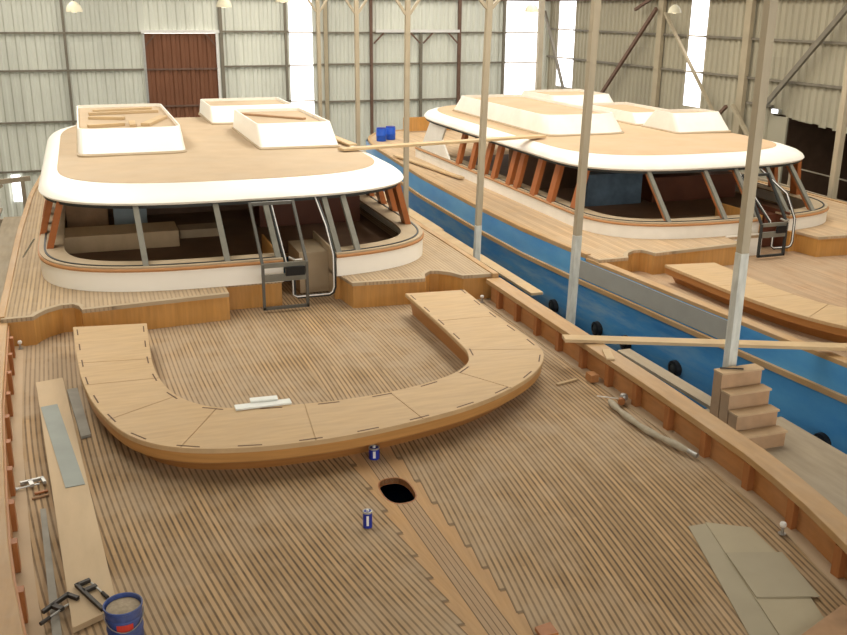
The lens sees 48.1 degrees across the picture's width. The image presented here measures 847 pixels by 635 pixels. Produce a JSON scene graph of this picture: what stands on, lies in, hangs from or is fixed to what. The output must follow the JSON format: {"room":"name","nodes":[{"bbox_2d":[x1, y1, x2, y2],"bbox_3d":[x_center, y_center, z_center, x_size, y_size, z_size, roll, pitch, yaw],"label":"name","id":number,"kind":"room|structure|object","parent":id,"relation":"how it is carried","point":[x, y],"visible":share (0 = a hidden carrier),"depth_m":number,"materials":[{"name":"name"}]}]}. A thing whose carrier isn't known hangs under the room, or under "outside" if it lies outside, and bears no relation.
{"room":"shipyard hall","nodes":[
{"label":"shipyard hall","id":0,"kind":"room"},
{"bbox_2d":[0,0,550,218],"bbox_3d":[-7.674,-10.531,40.206,29.000,12.000,0.775,-6,19,-18],"label":"wall","id":1,"kind":"structure","parent":0,"point":[54,61],"depth_m":40.25,"materials":[{"name":"grey metal"}]},
{"bbox_2d":[11,175,22,201],"bbox_3d":[-16.660,-5.296,38.930,0.330,1.100,0.015,-6,19,-18],"label":"window","id":2,"kind":"structure","parent":1,"relation":"in","point":[17,193],"depth_m":38.95,"materials":[{"name":"white glass"}]},
{"bbox_2d":[141,30,221,117],"bbox_3d":[-10.060,-8.265,40.361,3.160,7.560,0.215,-6,19,-18],"label":"door","id":3,"kind":"structure","parent":1,"relation":"in","point":[181,70],"depth_m":39.72,"materials":[{"name":"metal"}]},
{"bbox_2d":[288,0,314,113],"bbox_3d":[-5.285,-11.344,41.147,1.020,11.000,0.100,-6,19,-18],"label":"window","id":4,"kind":"structure","parent":1,"relation":"in","point":[299,11],"depth_m":41.16,"materials":[{"name":"white glass"}]},
{"bbox_2d":[504,1,537,93],"bbox_3d":[4.603,-13.866,43.966,1.650,7.800,0.100,-6,19,-18],"label":"window","id":5,"kind":"structure","parent":1,"relation":"in","point":[521,26],"depth_m":44.40,"materials":[{"name":"white glass"}]},
{"bbox_2d":[374,30,459,116],"bbox_3d":[-0.318,-9.225,43.514,4.071,7.580,0.130,-6,19,-18],"label":"steel post","id":6,"kind":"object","parent":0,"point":[420,41],"depth_m":42.64,"materials":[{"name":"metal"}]},
{"bbox_2d":[544,0,846,182],"bbox_3d":[13.696,-4.921,23.513,0.465,12.000,48.000,-6,19,-18],"label":"wall","id":7,"kind":"structure","parent":0,"point":[642,59],"depth_m":32.80,"materials":[{"name":"grey metal"}]},
{"bbox_2d":[556,1,575,87],"bbox_3d":[6.464,-13.931,42.757,0.110,6.900,1.600,-6,19,-18],"label":"window","id":8,"kind":"structure","parent":7,"relation":"in","point":[567,13],"depth_m":43.21,"materials":[{"name":"white glass"}]},
{"bbox_2d":[683,0,709,107],"bbox_3d":[9.797,-10.985,33.717,0.110,6.850,1.050,-6,19,-18],"label":"window","id":9,"kind":"structure","parent":7,"relation":"in","point":[700,8],"depth_m":34.17,"materials":[{"name":"white glass"}]},
{"bbox_2d":[771,108,781,113],"bbox_3d":[11.230,-6.580,30.256,0.180,0.140,0.300,-6,19,-18],"label":"floodlight","id":10,"kind":"object","parent":7,"relation":"attached to","point":[774,110],"visible":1,"depth_m":30.16,"materials":[{"name":"metal"}]},
{"bbox_2d":[774,114,846,201],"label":"door","id":11,"kind":"structure","parent":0,"point":[816,144],"depth_m":32.47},
{"bbox_3d":[4.706,1.752,22.501,39.200,0.200,48.200,-6,19,-18],"label":"floor","id":12,"kind":"structure","parent":0,"visible":0},
{"bbox_2d":[0,176,30,207],"bbox_3d":[-11.858,-1.585,25.221,3.110,4.210,0.100,-6,19,-18],"label":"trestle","id":13,"kind":"object","parent":12,"relation":"on","point":[23,179],"visible":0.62,"depth_m":25.00,"materials":[{"name":"brown wood"}]},
{"bbox_2d":[307,0,327,117],"bbox_3d":[-3.349,-7.389,30.669,1.049,12.000,0.400,-6,19,-18],"label":"steel post","id":14,"kind":"object","parent":12,"relation":"on","point":[318,9],"visible":0.32,"depth_m":30.25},
{"bbox_2d":[345,0,367,145],"bbox_3d":[-1.847,-6.051,26.598,1.049,12.000,0.400,-6,19,-18],"label":"steel post","id":15,"kind":"object","parent":12,"relation":"on","point":[356,10],"visible":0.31,"depth_m":26.23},
{"bbox_2d":[395,0,419,210],"bbox_3d":[-0.385,-4.784,22.747,1.049,12.000,0.400,-6,19,-18],"label":"steel post","id":16,"kind":"object","parent":12,"relation":"on","point":[408,10],"visible":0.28,"depth_m":22.50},
{"bbox_2d":[0,97,846,634],"bbox_3d":[-3.083,0.219,16.614,7.677,6.245,34.700,-6,19,-18],"label":"wooden boat","id":17,"kind":"object","parent":12,"relation":"on","point":[175,274],"depth_m":10.31,"materials":[{"name":"brown wood"}]},
{"bbox_2d":[17,340,22,349],"bbox_3d":[-5.526,0.371,13.008,0.070,0.120,0.068,-6,19,-18],"label":"deck fitting","id":18,"kind":"object","parent":17,"relation":"on","point":[19,342],"visible":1,"depth_m":12.99,"materials":[{"name":"metal"}]},
{"bbox_2d":[15,476,45,490],"bbox_3d":[-3.861,1.629,9.320,0.282,0.032,0.130,-11,21,-32],"label":"clamp","id":19,"kind":"object","parent":17,"relation":"on","point":[29,481],"visible":1,"depth_m":9.33,"materials":[{"name":"metal"}]},
{"bbox_2d":[32,493,48,499],"bbox_3d":[-3.674,1.719,9.115,0.155,0.020,0.025,-12,22,-32],"label":"scrap","id":20,"kind":"object","parent":17,"relation":"on","point":[44,495],"visible":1,"depth_m":9.10,"materials":[{"name":"brown wood"}]},
{"bbox_2d":[34,489,47,494],"bbox_3d":[-3.701,1.691,9.201,0.124,0.020,0.030,-11,21,-32],"label":"scrap","id":21,"kind":"object","parent":17,"relation":"on","point":[46,490],"visible":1,"depth_m":9.19,"materials":[{"name":"brown wood"}]},
{"bbox_2d":[40,508,61,634],"bbox_3d":[-3.076,2.142,7.823,0.070,0.025,2.412,-7,20,-23],"label":"board","id":22,"kind":"object","parent":17,"relation":"on","point":[55,620],"visible":0.82,"depth_m":7.86,"materials":[{"name":"wood"}]},
{"bbox_2d":[36,378,114,632],"bbox_3d":[-3.570,1.565,9.544,0.343,0.050,5.382,-7,20,-23],"label":"board","id":23,"kind":"object","parent":17,"relation":"on","point":[82,550],"visible":0.81,"depth_m":8.49,"materials":[{"name":"brown wood"}]},
{"bbox_2d":[39,592,79,625],"bbox_3d":[-2.843,2.246,7.334,0.130,0.032,0.386,9,20,24],"label":"clamp","id":24,"kind":"object","parent":23,"relation":"on","point":[54,605],"visible":1,"depth_m":7.34,"materials":[{"name":"metal"}]},
{"bbox_2d":[41,404,84,487],"bbox_3d":[-3.876,1.332,10.154,0.184,0.006,2.189,-8,20,-26],"label":"sheet","id":25,"kind":"object","parent":23,"relation":"on","point":[69,468],"visible":1,"depth_m":10.02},
{"bbox_2d":[74,578,108,611],"bbox_3d":[-2.596,2.189,7.516,0.130,0.032,0.460,-16,25,-42],"label":"clamp","id":26,"kind":"object","parent":23,"relation":"on","point":[85,591],"visible":0.96,"depth_m":7.55,"materials":[{"name":"metal"}]},
{"bbox_2d":[67,388,90,438],"bbox_3d":[-3.990,1.093,11.012,0.121,0.030,1.496,-8,20,-24],"label":"board","id":27,"kind":"object","parent":17,"relation":"on","point":[73,393],"visible":1,"depth_m":10.96,"materials":[{"name":"beige wood"}]},
{"bbox_2d":[87,122,124,127],"bbox_3d":[-6.388,-3.870,19.126,0.728,0.060,0.120,-12,22,-33],"label":"batten","id":28,"kind":"object","parent":17,"relation":"on","point":[121,123],"visible":1,"depth_m":19.07,"materials":[{"name":"brown wood"}]},
{"bbox_2d":[88,116,124,119],"bbox_3d":[-6.787,-4.273,20.352,0.762,0.060,0.140,2,18,4],"label":"batten","id":29,"kind":"object","parent":17,"relation":"on","point":[89,117],"visible":1,"depth_m":20.30,"materials":[{"name":"brown wood"}]},
{"bbox_2d":[92,107,151,111],"bbox_3d":[-6.972,-4.812,22.003,1.334,0.060,0.120,-11,21,-31],"label":"batten","id":30,"kind":"object","parent":17,"relation":"on","point":[136,108],"visible":0.77,"depth_m":21.97,"materials":[{"name":"brown wood"}]},
{"bbox_2d":[102,592,143,634],"bbox_3d":[-2.195,2.254,6.984,0.290,0.346,0.296,-6,19,-18],"label":"pail","id":31,"kind":"object","parent":17,"relation":"on","point":[123,612],"visible":1,"depth_m":6.90,"materials":[{"name":"metal"}]},
{"bbox_2d":[88,109,157,115],"bbox_3d":[-6.765,-4.628,21.442,1.521,0.060,0.140,-9,20,-27],"label":"batten","id":32,"kind":"object","parent":17,"relation":"on","point":[155,110],"visible":1,"depth_m":21.37,"materials":[{"name":"brown wood"}]},
{"bbox_2d":[129,120,135,126],"bbox_3d":[-5.948,-3.956,19.399,0.120,0.060,0.750,-5,19,-17],"label":"batten","id":33,"kind":"object","parent":17,"relation":"on","point":[131,122],"visible":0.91,"depth_m":19.19,"materials":[{"name":"brown wood"}]},
{"bbox_2d":[141,115,166,125],"bbox_3d":[-5.657,-4.141,19.976,0.180,0.060,1.477,0,18,-1],"label":"batten","id":34,"kind":"object","parent":17,"relation":"on","point":[159,118],"visible":1,"depth_m":19.80,"materials":[{"name":"brown wood"}]},
{"bbox_2d":[242,113,305,119],"bbox_3d":[-3.319,-4.453,21.015,1.703,0.040,0.120,11,21,29],"label":"batten","id":35,"kind":"object","parent":17,"relation":"on","point":[248,114],"visible":0.89,"depth_m":20.97,"materials":[{"name":"brown wood"}]},
{"bbox_2d":[335,135,356,145],"bbox_3d":[-1.887,-3.857,20.401,0.180,0.038,2.304,-7,19,-22],"label":"board","id":36,"kind":"object","parent":17,"relation":"on","point":[339,139],"visible":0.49,"depth_m":19.74,"materials":[{"name":"brown wood"}]},
{"bbox_2d":[363,508,371,528],"bbox_3d":[-0.508,1.819,8.631,0.089,0.177,0.089,-6,19,-18],"label":"tin","id":37,"kind":"object","parent":17,"relation":"on","point":[367,512],"visible":1,"depth_m":8.60,"materials":[{"name":"metal"}]},
{"bbox_2d":[369,445,379,459],"bbox_3d":[-0.517,1.406,9.954,0.115,0.143,0.115,-6,19,-18],"label":"tin","id":38,"kind":"object","parent":17,"relation":"on","point":[374,454],"visible":1,"depth_m":9.92,"materials":[{"name":"metal"}]},
{"bbox_2d":[535,622,558,634],"bbox_3d":[0.928,2.374,7.202,0.140,0.030,0.140,-6,19,-18],"label":"timber offcut","id":39,"kind":"object","parent":17,"relation":"on","point":[548,628],"visible":1,"depth_m":7.19,"materials":[{"name":"red wood"}]},
{"bbox_2d":[556,378,577,385],"bbox_3d":[1.812,0.814,12.023,0.330,0.020,0.040,-11,21,-32],"label":"batten","id":40,"kind":"object","parent":17,"relation":"on","point":[573,379],"visible":1,"depth_m":12.01,"materials":[{"name":"brown wood"}]},
{"bbox_2d":[585,371,598,382],"bbox_3d":[2.140,0.754,12.053,0.110,0.100,0.150,-6,19,-18],"label":"wood block","id":41,"kind":"object","parent":17,"relation":"on","point":[591,376],"visible":1,"depth_m":12.00,"materials":[{"name":"orange wood"}]},
{"bbox_2d":[602,349,614,359],"bbox_3d":[2.319,0.463,11.922,0.100,0.020,0.351,1,18,0],"label":"wedge","id":42,"kind":"object","parent":17,"relation":"on","point":[607,353],"visible":1,"depth_m":11.89,"materials":[{"name":"brown wood"}]},
{"bbox_2d":[597,393,627,404],"bbox_3d":[2.257,0.951,11.405,0.380,0.120,0.163,8,19,21],"label":"clamp","id":43,"kind":"object","parent":17,"relation":"on","point":[623,397],"visible":1,"depth_m":11.33,"materials":[{"name":"silver metal"}]},
{"bbox_2d":[608,399,698,457],"bbox_3d":[2.501,1.229,10.637,0.162,0.091,1.596,-7,20,-23],"label":"hose","id":44,"kind":"object","parent":17,"relation":"on","point":[673,443],"visible":1,"depth_m":10.48,"materials":[{"name":"grey fabric"}]},
{"bbox_2d":[562,334,846,350],"bbox_3d":[4.062,0.344,12.582,4.487,0.268,0.200,-1,18,-4],"label":"plank","id":45,"kind":"object","parent":17,"relation":"on","point":[598,339],"visible":0.8,"depth_m":12.50,"materials":[{"name":"brown wood"}]},
{"bbox_2d":[688,523,777,634],"bbox_3d":[2.561,2.186,7.858,0.228,0.006,1.867,0,18,-1],"label":"sheet","id":46,"kind":"object","parent":17,"relation":"on","point":[753,618],"visible":1,"depth_m":7.80,"materials":[{"name":"beige wood"}]},
{"bbox_2d":[705,522,823,634],"bbox_3d":[2.888,2.176,7.870,0.479,0.006,1.883,-1,18,-3],"label":"sheet","id":47,"kind":"object","parent":17,"relation":"on","point":[791,615],"visible":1,"depth_m":7.58,"materials":[{"name":"beige wood"}]},
{"bbox_2d":[726,552,819,597],"bbox_3d":[2.904,2.143,7.939,0.515,0.010,0.679,-1,18,-4],"label":"sheet","id":48,"kind":"object","parent":47,"relation":"on","point":[767,574],"visible":1,"depth_m":7.91,"materials":[{"name":"beige wood"}]},
{"bbox_2d":[778,521,786,535],"bbox_3d":[3.234,1.893,8.553,0.070,0.120,0.068,-6,19,-18],"label":"deck fitting","id":49,"kind":"object","parent":17,"relation":"on","point":[783,524],"visible":1,"depth_m":8.54,"materials":[{"name":"metal"}]},
{"bbox_2d":[802,604,846,634],"bbox_3d":[3.054,2.414,7.016,0.959,0.050,0.427,-14,23,-38],"label":"timber offcut","id":50,"kind":"object","parent":17,"relation":"on","point":[835,623],"visible":1,"depth_m":7.19,"materials":[{"name":"brown wood"}]},
{"bbox_2d":[473,0,500,260],"bbox_3d":[1.218,-3.437,18.650,1.044,12.000,0.400,-6,19,-18],"label":"steel post","id":51,"kind":"object","parent":12,"relation":"on","point":[489,5],"visible":0.59,"depth_m":18.47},
{"bbox_2d":[566,0,600,324],"bbox_3d":[2.431,-2.221,14.947,0.544,12.000,0.400,-6,19,-18],"label":"steel post","id":52,"kind":"object","parent":12,"relation":"on","point":[595,4],"visible":0.62,"depth_m":14.85,"materials":[{"name":"beige metal"}]},
{"bbox_2d":[366,89,846,453],"bbox_3d":[6.159,-1.017,20.844,8.618,6.115,34.700,-6,19,-18],"label":"wooden boat","id":53,"kind":"object","parent":12,"relation":"on","point":[663,197],"visible":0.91,"depth_m":19.33,"materials":[{"name":"blue paint"}]},
{"bbox_2d":[376,127,386,141],"bbox_3d":[-1.428,-6.197,32.126,0.354,0.450,0.354,-6,19,-18],"label":"drum","id":54,"kind":"object","parent":53,"relation":"on","point":[381,135],"visible":1,"depth_m":32.01,"materials":[{"name":"blue plastic"}]},
{"bbox_2d":[386,126,395,139],"bbox_3d":[-1.131,-6.326,32.528,0.354,0.450,0.354,-6,19,-18],"label":"drum","id":55,"kind":"object","parent":53,"relation":"on","point":[390,130],"visible":0.94,"depth_m":32.39,"materials":[{"name":"blue plastic"}]},
{"bbox_2d":[403,117,449,130],"bbox_3d":[0.737,-7.149,34.954,3.100,0.500,0.080,-6,19,-18],"label":"board","id":56,"kind":"object","parent":53,"relation":"on","point":[415,123],"visible":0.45,"depth_m":34.59,"materials":[{"name":"brown wood"}]},
{"bbox_2d":[393,155,464,178],"bbox_3d":[0.086,-4.274,26.791,0.160,0.050,4.324,-8,20,-24],"label":"board","id":57,"kind":"object","parent":53,"relation":"on","point":[396,156],"visible":1,"depth_m":26.38,"materials":[{"name":"brown wood"}]},
{"bbox_2d":[338,134,545,150],"bbox_3d":[0.559,-3.757,20.360,5.485,0.170,0.240,-13,22,-35],"label":"plank","id":58,"kind":"object","parent":53,"relation":"on","point":[384,146],"visible":1,"depth_m":20.03,"materials":[{"name":"brown wood"}]},
{"bbox_2d":[722,0,778,366],"bbox_3d":[3.809,-1.011,11.268,0.400,12.000,0.400,-6,19,-18],"label":"steel post","id":59,"kind":"object","parent":12,"relation":"on","point":[770,7],"visible":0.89,"depth_m":11.04,"materials":[{"name":"beige metal"}]},
{"bbox_2d":[731,169,846,201],"bbox_3d":[9.849,-2.107,26.644,0.130,4.650,11.501,-6,19,-18],"label":"rail","id":60,"kind":"object","parent":12,"relation":"on","point":[789,175],"visible":0.06,"depth_m":25.22,"materials":[{"name":"brown wood"}]},
{"bbox_2d":[827,58,846,199],"bbox_3d":[10.138,-4.774,22.974,0.400,12.000,0.400,-6,19,-18],"label":"steel post","id":61,"kind":"object","parent":12,"relation":"on","point":[842,117],"visible":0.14,"depth_m":23.09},
{"bbox_3d":[3.318,2.925,12.894,1.230,3.500,0.100,-6,19,-18],"label":"trestle","id":62,"kind":"object","parent":12,"relation":"on","visible":0},
{"bbox_2d":[617,348,710,408],"bbox_3d":[3.524,0.890,13.416,0.220,0.050,2.601,-6,19,-20],"label":"plank","id":63,"kind":"object","parent":62,"relation":"on","point":[649,366],"visible":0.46,"depth_m":13.46,"materials":[{"name":"beige wood"}]},
{"bbox_3d":[-1.908,-1.764,27.160,1.300,3.500,0.100,-6,19,-18],"label":"trestle","id":64,"kind":"object","parent":12,"relation":"on","visible":0},
{"bbox_2d":[374,192,443,230],"bbox_3d":[-0.537,-2.851,24.798,0.300,0.050,5.501,-6,19,-18],"label":"plank","id":65,"kind":"object","parent":64,"relation":"on","point":[411,213],"visible":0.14,"depth_m":23.28,"materials":[{"name":"brown wood"}]},
{"bbox_3d":[4.641,4.104,9.308,1.230,3.500,0.100,-6,19,-18],"label":"trestle","id":66,"kind":"object","parent":12,"relation":"on","visible":0},
{"bbox_2d":[765,417,846,516],"bbox_3d":[4.501,2.032,9.936,1.750,0.050,4.440,-6,19,-18],"label":"panel","id":67,"kind":"object","parent":66,"relation":"on","point":[818,463],"visible":0.41,"depth_m":10.98,"materials":[{"name":"brown wood"}]},
{"bbox_2d":[710,363,787,448],"bbox_3d":[3.936,1.081,11.467,0.605,0.800,0.720,-6,19,-18],"label":"wooden steps","id":68,"kind":"structure","parent":67,"relation":"on","point":[739,400],"depth_m":11.44,"materials":[{"name":"brown wood"}]},
{"bbox_2d":[720,367,743,369],"bbox_3d":[3.742,0.618,11.534,0.277,0.024,0.023,2,18,6],"label":"rod","id":69,"kind":"object","parent":68,"relation":"on","point":[720,367],"visible":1,"depth_m":11.53,"materials":[{"name":"metal"}]},
{"bbox_3d":[0.109,0.034,21.691,1.300,3.500,0.100,-6,19,-18],"label":"trestle","id":70,"kind":"object","parent":12,"relation":"on","visible":0},
{"bbox_2d":[432,230,542,295],"bbox_3d":[1.195,-1.228,19.780,0.260,0.050,5.401,-6,19,-18],"label":"plank","id":71,"kind":"object","parent":70,"relation":"on","point":[517,281],"visible":0.84,"depth_m":18.86,"materials":[{"name":"brown wood"}]},
{"bbox_3d":[-6.838,3.003,12.407,2.380,3.500,0.100,-6,19,-18],"label":"trestle","id":72,"kind":"object","parent":12,"relation":"on","visible":0},
{"bbox_2d":[0,216,21,301],"bbox_3d":[-7.288,0.049,15.732,0.500,0.050,17.000,-6,19,-18],"label":"plank","id":73,"kind":"object","parent":72,"relation":"on","point":[9,225],"visible":0.55,"depth_m":20.80,"materials":[{"name":"beige wood"}]},
{"bbox_3d":[0.207,-9.292,17.099,29.000,0.080,48.000,-6,19,-18],"label":"ceiling","id":74,"kind":"structure","parent":0,"visible":0},
{"bbox_2d":[66,0,82,12],"bbox_3d":[-9.892,-10.412,26.391,0.460,3.700,0.460,-6,19,-18],"label":"pendant lamp","id":75,"kind":"object","parent":74,"relation":"hanging from","point":[73,6],"visible":1,"depth_m":26.78,"materials":[{"name":"beige"}]},
{"bbox_2d":[216,0,231,7],"bbox_3d":[-5.918,-10.891,27.699,0.460,3.540,0.460,-6,19,-18],"label":"pendant lamp","id":76,"kind":"object","parent":74,"relation":"hanging from","point":[220,3],"visible":1,"depth_m":28.05,"materials":[{"name":"beige"}]},
{"bbox_2d":[276,0,290,2],"bbox_3d":[-4.238,-11.137,28.238,0.460,3.380,0.460,-6,19,-18],"label":"pendant lamp","id":77,"kind":"object","parent":74,"relation":"hanging from","point":[282,1],"visible":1,"depth_m":28.57,"materials":[{"name":"beige"}]},
{"bbox_2d":[525,0,537,12],"bbox_3d":[3.594,-11.817,30.904,0.460,3.620,0.460,-6,19,-18],"label":"pendant lamp","id":78,"kind":"object","parent":74,"relation":"hanging from","point":[531,7],"visible":1,"depth_m":31.27,"materials":[{"name":"beige"}]},
{"bbox_2d":[668,0,680,13],"bbox_3d":[8.784,-12.343,32.646,0.460,3.620,0.460,-6,19,-18],"label":"pendant lamp","id":79,"kind":"object","parent":74,"relation":"hanging from","point":[674,8],"visible":1,"depth_m":33.02,"materials":[{"name":"beige"}]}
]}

